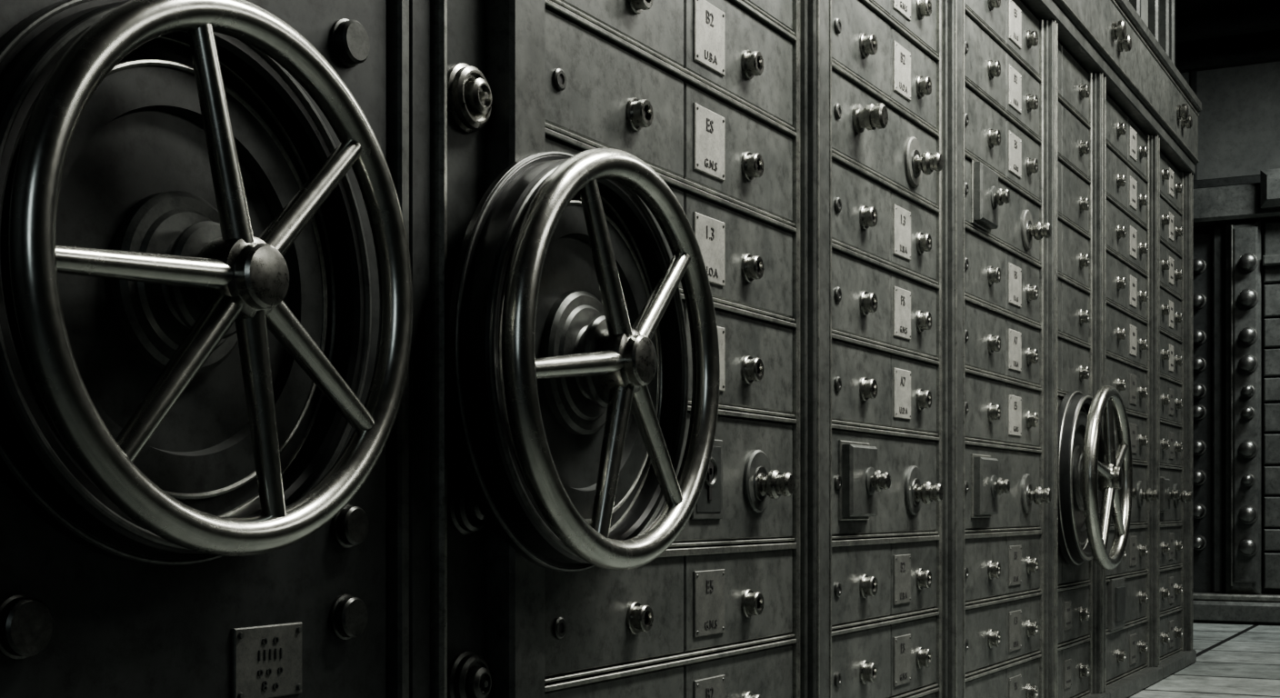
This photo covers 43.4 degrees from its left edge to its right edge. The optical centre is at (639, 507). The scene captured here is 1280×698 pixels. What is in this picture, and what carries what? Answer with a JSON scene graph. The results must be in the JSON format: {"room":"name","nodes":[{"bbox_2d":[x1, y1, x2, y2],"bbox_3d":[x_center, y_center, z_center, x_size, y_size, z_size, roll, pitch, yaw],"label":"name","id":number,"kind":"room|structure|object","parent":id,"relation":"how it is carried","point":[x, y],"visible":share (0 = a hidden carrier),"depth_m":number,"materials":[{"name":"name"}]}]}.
{"room":"bank vault","nodes":[
{"label":"bank vault","id":0,"kind":"room"},
{"bbox_2d":[1128,0,1148,27],"bbox_3d":[-0.101,-1.191,2.769,0.230,3.750,10.000,0,0,28],"label":"wall","id":1,"kind":"structure","parent":0,"point":[1144,3],"depth_m":6.68,"materials":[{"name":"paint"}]},
{"bbox_2d":[0,0,544,697],"bbox_3d":[-0.696,-0.410,1.282,0.109,2.189,2.215,0,0,28],"label":"door slab","id":2,"kind":"structure","parent":1,"relation":"in","point":[431,593],"depth_m":1.98,"materials":[{"name":"paint"}]},
{"bbox_2d":[0,0,412,565],"bbox_3d":[-0.424,-0.228,1.613,0.142,0.574,0.574,0,0,28],"label":"handwheel","id":3,"kind":"object","parent":2,"relation":"attached to","point":[185,296],"visible":1,"depth_m":1.58,"materials":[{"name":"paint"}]},
{"bbox_2d":[448,148,719,571],"bbox_3d":[-0.046,-0.204,2.251,0.131,0.590,0.590,0,0,28],"label":"handwheel","id":4,"kind":"object","parent":2,"relation":"attached to","point":[568,363],"visible":1,"depth_m":2.20,"materials":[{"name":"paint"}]},
{"bbox_2d":[1020,0,1201,174],"bbox_3d":[0.546,-1.624,3.562,0.170,0.318,8.008,0,0,28],"label":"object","id":5,"kind":"structure","parent":1,"relation":"attached to","point":[1108,37],"depth_m":5.82,"materials":[{"name":"metal"}]},
{"bbox_2d":[1129,0,1175,65],"bbox_3d":[0.020,-2.425,2.699,0.050,1.281,9.990,0,0,28],"label":"trim","id":6,"kind":"structure","parent":1,"relation":"attached to","point":[1161,13],"depth_m":6.95,"materials":[{"name":"paint"}]},
{"bbox_2d":[1128,622,1279,697],"bbox_3d":[0.686,0.734,4.502,7.800,0.100,14.000,0,0,28],"label":"floor","id":7,"kind":"structure","parent":0,"point":[1234,661],"depth_m":6.81,"materials":[{"name":"wood"}]},
{"bbox_2d":[544,0,831,697],"bbox_3d":[0.095,-0.391,2.736,0.146,2.149,1.095,0,0,28],"label":"tall cabinet","id":8,"kind":"object","parent":7,"relation":"on","point":[729,102],"visible":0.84,"depth_m":2.88,"materials":[{"name":"metal"}]},
{"bbox_2d":[831,0,965,697],"bbox_3d":[0.566,-0.391,3.624,0.146,2.149,0.915,0,0,28],"label":"tall cabinet","id":9,"kind":"object","parent":7,"relation":"on","point":[898,66],"visible":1,"depth_m":3.65,"materials":[{"name":"metal"}]},
{"bbox_2d":[965,0,1057,697],"bbox_3d":[1.007,-0.391,4.457,0.146,2.149,0.970,0,0,28],"label":"tall cabinet","id":10,"kind":"object","parent":7,"relation":"on","point":[1011,54],"visible":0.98,"depth_m":4.51,"materials":[{"name":"metal"}]},
{"bbox_2d":[1057,40,1109,697],"bbox_3d":[1.385,-0.391,5.196,0.124,2.149,0.690,0,0,28],"label":"tall cabinet","id":11,"kind":"object","parent":7,"relation":"on","point":[1081,94],"visible":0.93,"depth_m":5.28,"materials":[{"name":"metal"}]},
{"bbox_2d":[1057,385,1132,569],"bbox_3d":[1.454,-0.093,5.111,0.155,0.585,0.585,0,0,28],"label":"handwheel","id":12,"kind":"object","parent":11,"relation":"attached to","point":[1095,481],"visible":1,"depth_m":5.03,"materials":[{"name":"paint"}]},
{"bbox_2d":[1106,93,1162,697],"bbox_3d":[1.792,-0.391,5.939,0.146,2.149,1.005,0,0,28],"label":"tall cabinet","id":13,"kind":"object","parent":7,"relation":"on","point":[1133,156],"visible":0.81,"depth_m":6.09,"materials":[{"name":"metal"}]},
{"bbox_2d":[1160,151,1196,679],"bbox_3d":[2.216,-0.391,6.742,0.146,2.149,0.810,0,0,28],"label":"tall cabinet","id":14,"kind":"object","parent":7,"relation":"on","point":[1177,652],"visible":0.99,"depth_m":6.88,"materials":[{"name":"metal"}]},
{"bbox_2d":[1193,168,1279,625],"bbox_3d":[4.673,-0.636,9.254,3.200,2.640,0.970,0,0,28],"label":"door","id":15,"kind":"structure","parent":7,"relation":"on","point":[1236,228],"depth_m":9.47,"materials":[{"name":"paint"}]},
{"bbox_2d":[1175,0,1279,46],"bbox_3d":[0.686,-3.116,4.502,7.800,0.100,14.000,0,0,28],"label":"ceiling","id":16,"kind":"structure","parent":0,"point":[1182,6],"depth_m":9.86,"materials":[{"name":"paint"}]},
{"bbox_2d":[1175,0,1279,42],"bbox_3d":[3.078,-2.996,9.018,7.600,0.140,2.220,0,0,28],"label":"trim","id":17,"kind":"structure","parent":16,"relation":"attached to","point":[1262,16],"depth_m":9.87,"materials":[{"name":"paint"}]},
{"bbox_2d":[1180,60,1279,179],"bbox_3d":[3.894,-1.191,10.668,7.700,3.750,0.100,0,0,28],"label":"wall","id":18,"kind":"structure","parent":0,"point":[1239,116],"depth_m":10.58,"materials":[{"name":"paint"}]},
{"bbox_2d":[1175,33,1279,189],"bbox_3d":[3.892,-1.191,10.556,7.400,3.750,0.100,0,0,28],"label":"trim","id":19,"kind":"structure","parent":18,"relation":"attached to","point":[1192,58],"depth_m":10.55,"materials":[{"name":"paint"}]}
]}

